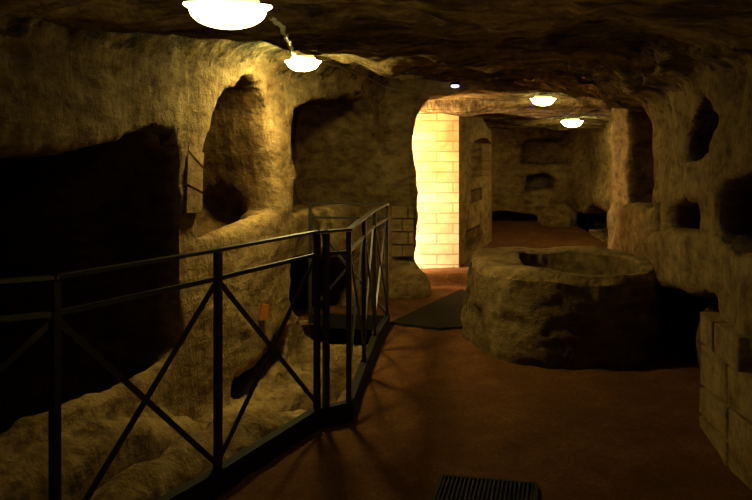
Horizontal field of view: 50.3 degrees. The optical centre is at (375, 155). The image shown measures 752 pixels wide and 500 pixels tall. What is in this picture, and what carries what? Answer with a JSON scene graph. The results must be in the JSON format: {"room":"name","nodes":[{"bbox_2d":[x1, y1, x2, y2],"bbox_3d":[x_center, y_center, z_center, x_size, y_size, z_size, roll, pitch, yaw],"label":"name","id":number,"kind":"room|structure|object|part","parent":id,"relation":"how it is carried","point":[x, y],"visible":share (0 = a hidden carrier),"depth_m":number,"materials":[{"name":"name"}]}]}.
{"room":"underground cave chamber","nodes":[
{"label":"underground cave chamber","id":0,"kind":"room"},
{"bbox_2d":[0,321,367,499],"bbox_3d":[-1.536,1.969,2.963,1.722,1.026,9.302,0,0,16],"label":"floor","id":1,"kind":"structure","parent":0,"point":[22,464],"depth_m":4.50,"materials":[{"name":"beige stone"}]},
{"bbox_2d":[0,24,612,499],"bbox_3d":[0.033,0.791,6.888,6.454,3.364,17.104,0,0,17],"label":"wall","id":2,"kind":"structure","parent":0,"point":[67,204],"depth_m":5.86,"materials":[{"name":"beige stone"}]},
{"bbox_2d":[182,186,202,213],"bbox_3d":[-1.397,0.311,5.679,0.262,0.207,0.199,0,0,22],"label":"stone block","id":3,"kind":"object","parent":2,"relation":"attached to","point":[193,199],"depth_m":5.61,"materials":[{"name":"beige stone"}]},
{"bbox_2d":[185,153,202,191],"bbox_3d":[-1.394,0.115,5.684,0.262,0.286,0.200,0,0,22],"label":"stone block","id":4,"kind":"object","parent":2,"relation":"attached to","point":[193,170],"depth_m":5.62,"materials":[{"name":"beige stone"}]},
{"bbox_2d":[188,139,203,166],"bbox_3d":[-1.389,-0.034,5.698,0.262,0.225,0.194,0,0,22],"label":"stone block","id":5,"kind":"object","parent":2,"relation":"attached to","point":[198,155],"depth_m":5.66,"materials":[{"name":"beige stone"}]},
{"bbox_2d":[259,304,268,319],"bbox_3d":[-0.904,1.260,6.450,0.021,0.140,0.108,0,0,32],"label":"plate","id":6,"kind":"object","parent":2,"relation":"attached to","point":[263,315],"visible":1,"depth_m":6.43,"materials":[{"name":"orange paint"}]},
{"bbox_2d":[391,244,401,255],"bbox_3d":[0.229,1.055,9.037,0.114,0.123,0.285,0,0,0],"label":"stone block","id":7,"kind":"object","parent":2,"relation":"attached to","point":[396,249],"depth_m":8.89,"materials":[{"name":"beige stone"}]},
{"bbox_2d":[391,219,401,230],"bbox_3d":[0.229,0.770,9.037,0.114,0.134,0.285,0,0,0],"label":"stone block","id":8,"kind":"object","parent":2,"relation":"attached to","point":[396,224],"depth_m":8.89,"materials":[{"name":"beige stone"}]},
{"bbox_2d":[391,232,407,243],"bbox_3d":[0.262,0.915,9.037,0.181,0.134,0.285,0,0,0],"label":"stone block","id":9,"kind":"object","parent":2,"relation":"attached to","point":[396,237],"depth_m":8.89,"materials":[{"name":"beige stone"}]},
{"bbox_2d":[391,205,407,217],"bbox_3d":[0.262,0.625,9.037,0.181,0.134,0.285,0,0,0],"label":"stone block","id":10,"kind":"object","parent":2,"relation":"attached to","point":[397,211],"depth_m":8.89,"materials":[{"name":"beige stone"}]},
{"bbox_2d":[402,244,413,255],"bbox_3d":[0.357,1.055,9.037,0.125,0.123,0.285,0,0,0],"label":"stone block","id":11,"kind":"object","parent":2,"relation":"attached to","point":[407,249],"depth_m":8.89,"materials":[{"name":"beige stone"}]},
{"bbox_2d":[402,219,413,230],"bbox_3d":[0.357,0.770,9.037,0.125,0.134,0.285,0,0,0],"label":"stone block","id":12,"kind":"object","parent":2,"relation":"attached to","point":[407,224],"depth_m":8.89,"materials":[{"name":"beige stone"}]},
{"bbox_2d":[408,232,413,243],"bbox_3d":[0.391,0.915,9.037,0.058,0.134,0.285,0,0,0],"label":"brick","id":13,"kind":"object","parent":2,"relation":"attached to","point":[410,234],"depth_m":8.89,"materials":[{"name":"beige stone"}]},
{"bbox_2d":[408,206,413,217],"bbox_3d":[0.391,0.625,9.037,0.058,0.134,0.285,0,0,0],"label":"brick","id":14,"kind":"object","parent":2,"relation":"attached to","point":[410,208],"depth_m":8.89,"materials":[{"name":"beige stone"}]},
{"bbox_2d":[0,0,751,146],"bbox_3d":[0.400,-0.536,6.222,4.735,0.964,16.262,0,0,9],"label":"ceiling","id":15,"kind":"structure","parent":0,"point":[563,50],"depth_m":4.59,"materials":[{"name":"brown stone"}]},
{"bbox_2d":[182,0,272,29],"bbox_3d":[-0.499,-0.591,2.700,0.299,0.330,0.297,0,0,-11],"label":"ceiling lamp","id":16,"kind":"object","parent":15,"relation":"hanging from","point":[219,14],"visible":1,"depth_m":2.61,"materials":[{"name":"white glass"}]},
{"bbox_2d":[269,16,295,54],"bbox_3d":[-0.539,-0.695,5.086,0.080,0.318,3.242,0,0,-4],"label":"cable","id":17,"kind":"object","parent":15,"relation":"attached to","point":[281,25],"visible":0.97,"depth_m":3.52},
{"bbox_2d":[285,51,320,70],"bbox_3d":[-0.566,-0.821,6.200,0.282,0.328,0.281,0,0,-15],"label":"ceiling lamp","id":18,"kind":"object","parent":15,"relation":"hanging from","point":[301,61],"visible":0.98,"depth_m":6.11,"materials":[{"name":"white glass"}]},
{"bbox_2d":[320,61,426,93],"bbox_3d":[-0.133,-0.778,8.194,0.420,0.160,2.076,0,0,31],"label":"cable","id":19,"kind":"object","parent":15,"relation":"attached to","point":[321,62],"visible":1,"depth_m":8.45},
{"bbox_2d":[450,81,459,87],"bbox_3d":[0.869,-0.810,8.800,0.110,0.120,0.110,0,0,0],"label":"spotlight","id":20,"kind":"object","parent":15,"relation":"attached to","point":[453,84],"visible":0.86,"depth_m":8.76,"materials":[{"name":"metal"}]},
{"bbox_2d":[530,93,555,105],"bbox_3d":[1.962,-0.753,9.400,0.300,0.328,0.300,0,0,-45],"label":"ceiling lamp","id":21,"kind":"object","parent":15,"relation":"hanging from","point":[542,99],"visible":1,"depth_m":9.31,"materials":[{"name":"white glass"}]},
{"bbox_2d":[561,117,582,126],"bbox_3d":[2.695,-0.558,10.998,0.300,0.326,0.300,0,2,0],"label":"ceiling lamp","id":22,"kind":"object","parent":15,"relation":"hanging from","point":[570,121],"visible":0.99,"depth_m":10.91,"materials":[{"name":"white glass"}]},
{"bbox_2d":[412,113,491,268],"bbox_3d":[0.385,0.510,10.925,2.670,2.160,1.950,0,0,0],"label":"brick wall","id":23,"kind":"structure","parent":0,"point":[454,206],"depth_m":9.96,"materials":[{"name":"beige brick"}]},
{"bbox_2d":[216,220,751,499],"bbox_3d":[0.263,1.603,6.113,4.925,0.974,16.491,0,0,10],"label":"floor","id":24,"kind":"structure","parent":0,"point":[432,404],"depth_m":4.53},
{"bbox_2d":[0,202,389,499],"bbox_3d":[-0.723,0.992,4.710,1.164,1.137,5.251,0,0,15],"label":"railing","id":25,"kind":"object","parent":24,"relation":"on","point":[215,482],"visible":0.99,"depth_m":3.76,"materials":[{"name":"metal"}]},
{"bbox_3d":[-1.140,0.996,2.840,0.030,1.108,0.030,0,0,27],"label":"post","id":26,"kind":"part","parent":25,"relation":"part of","materials":[{"name":"metal"}]},
{"bbox_3d":[-0.726,0.560,4.710,1.136,0.020,5.218,0,0,15],"label":"rail","id":27,"kind":"part","parent":25,"relation":"part of","materials":[{"name":"metal"}]},
{"bbox_3d":[-0.725,0.430,4.709,1.158,0.014,5.241,0,0,15],"label":"handrail","id":28,"kind":"part","parent":25,"relation":"part of","materials":[{"name":"metal"}]},
{"bbox_3d":[-0.723,0.996,3.660,0.030,1.108,0.030,0,0,24],"label":"post","id":29,"kind":"part","parent":25,"relation":"part of","materials":[{"name":"metal"}]},
{"bbox_3d":[-0.600,0.996,7.300,0.027,1.108,0.027,0,0,10],"label":"post","id":30,"kind":"part","parent":25,"relation":"part of","materials":[{"name":"metal"}]},
{"bbox_3d":[-0.336,0.996,4.550,0.030,1.108,0.030,0,0,24],"label":"post","id":31,"kind":"part","parent":25,"relation":"part of","materials":[{"name":"metal"}]},
{"bbox_3d":[-0.285,0.996,4.570,0.030,1.108,0.030,0,0,-38],"label":"post","id":32,"kind":"part","parent":25,"relation":"part of","materials":[{"name":"metal"}]},
{"bbox_3d":[-0.158,0.996,4.670,0.030,1.108,0.030,0,0,5],"label":"post","id":33,"kind":"part","parent":25,"relation":"part of","materials":[{"name":"metal"}]},
{"bbox_3d":[-0.084,0.996,5.570,0.027,1.108,0.027,0,0,5],"label":"post","id":34,"kind":"part","parent":25,"relation":"part of","materials":[{"name":"metal"}]},
{"bbox_3d":[-0.012,0.996,6.370,0.027,1.108,0.027,0,0,8],"label":"post","id":35,"kind":"part","parent":25,"relation":"part of","materials":[{"name":"metal"}]},
{"bbox_3d":[0.099,0.996,7.180,0.027,1.108,0.027,0,0,8],"label":"post","id":36,"kind":"part","parent":25,"relation":"part of","materials":[{"name":"metal"}]},
{"bbox_2d":[390,289,465,330],"bbox_3d":[0.917,1.536,7.991,0.825,0.057,2.062,0,0,25],"label":"floor plate","id":37,"kind":"object","parent":24,"relation":"on","point":[444,313],"visible":0.53,"depth_m":7.56,"materials":[{"name":"grey metal"}]},
{"bbox_2d":[431,474,537,499],"bbox_3d":[0.465,1.526,3.470,0.458,0.033,0.578,0,0,13],"label":"drain grate","id":38,"kind":"object","parent":24,"relation":"on","point":[464,487],"visible":1,"depth_m":3.65,"materials":[{"name":"metal"}]},
{"bbox_2d":[460,246,665,369],"bbox_3d":[1.539,1.253,6.844,1.612,0.814,2.099,0,0,0],"label":"well","id":39,"kind":"object","parent":24,"relation":"on","point":[567,307],"visible":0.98,"depth_m":5.94,"materials":[{"name":"beige stone"}]},
{"bbox_2d":[519,251,639,274],"bbox_3d":[1.683,1.047,6.693,0.924,0.372,1.414,0,0,0],"label":"basin","id":40,"kind":"object","parent":39,"relation":"in","point":[565,262],"depth_m":7.27,"materials":[{"name":"beige stone"}]},
{"bbox_2d":[379,76,654,296],"bbox_3d":[1.625,0.356,9.176,3.186,2.643,0.784,0,0,0],"label":"wall","id":41,"kind":"structure","parent":0,"point":[632,169],"depth_m":9.00,"materials":[{"name":"beige stone"}]},
{"bbox_2d":[595,38,751,403],"bbox_3d":[1.413,0.841,4.256,2.481,3.386,11.269,0,0,17],"label":"wall","id":42,"kind":"structure","parent":0,"point":[695,231],"depth_m":4.93,"materials":[{"name":"beige stone"}]},
{"bbox_2d":[699,415,727,465],"bbox_3d":[2.012,1.506,4.216,0.460,0.160,0.612,0,0,10],"label":"stone block","id":43,"kind":"object","parent":42,"relation":"attached to","point":[717,439],"depth_m":4.16,"materials":[{"name":"beige stone"}]},
{"bbox_2d":[700,312,727,351],"bbox_3d":[2.036,0.963,4.349,0.460,0.167,0.293,0,0,10],"label":"stone block","id":44,"kind":"object","parent":42,"relation":"attached to","point":[707,319],"depth_m":4.36,"materials":[{"name":"beige stone"}]},
{"bbox_2d":[700,345,729,402],"bbox_3d":[2.010,1.160,4.204,0.460,0.259,0.588,0,0,10],"label":"stone block","id":45,"kind":"object","parent":42,"relation":"attached to","point":[714,370],"depth_m":4.19,"materials":[{"name":"beige stone"}]},
{"bbox_2d":[699,388,732,438],"bbox_3d":[2.012,1.352,4.216,0.460,0.207,0.612,0,0,10],"label":"stone block","id":46,"kind":"object","parent":42,"relation":"attached to","point":[713,408],"depth_m":4.19,"materials":[{"name":"beige stone"}]},
{"bbox_2d":[714,323,750,371],"bbox_3d":[1.960,0.940,3.929,0.460,0.186,0.478,0,0,10],"label":"stone block","id":47,"kind":"object","parent":42,"relation":"attached to","point":[730,345],"depth_m":3.85,"materials":[{"name":"beige stone"}]},
{"bbox_2d":[728,408,751,489],"bbox_3d":[1.904,1.360,3.619,0.460,0.349,0.530,0,0,10],"label":"stone block","id":48,"kind":"object","parent":42,"relation":"attached to","point":[739,427],"depth_m":3.70,"materials":[{"name":"beige stone"}]},
{"bbox_2d":[728,366,751,421],"bbox_3d":[1.906,1.096,3.628,0.460,0.252,0.548,0,0,10],"label":"stone block","id":49,"kind":"object","parent":42,"relation":"attached to","point":[739,383],"depth_m":3.70,"materials":[{"name":"beige stone"}]}
]}

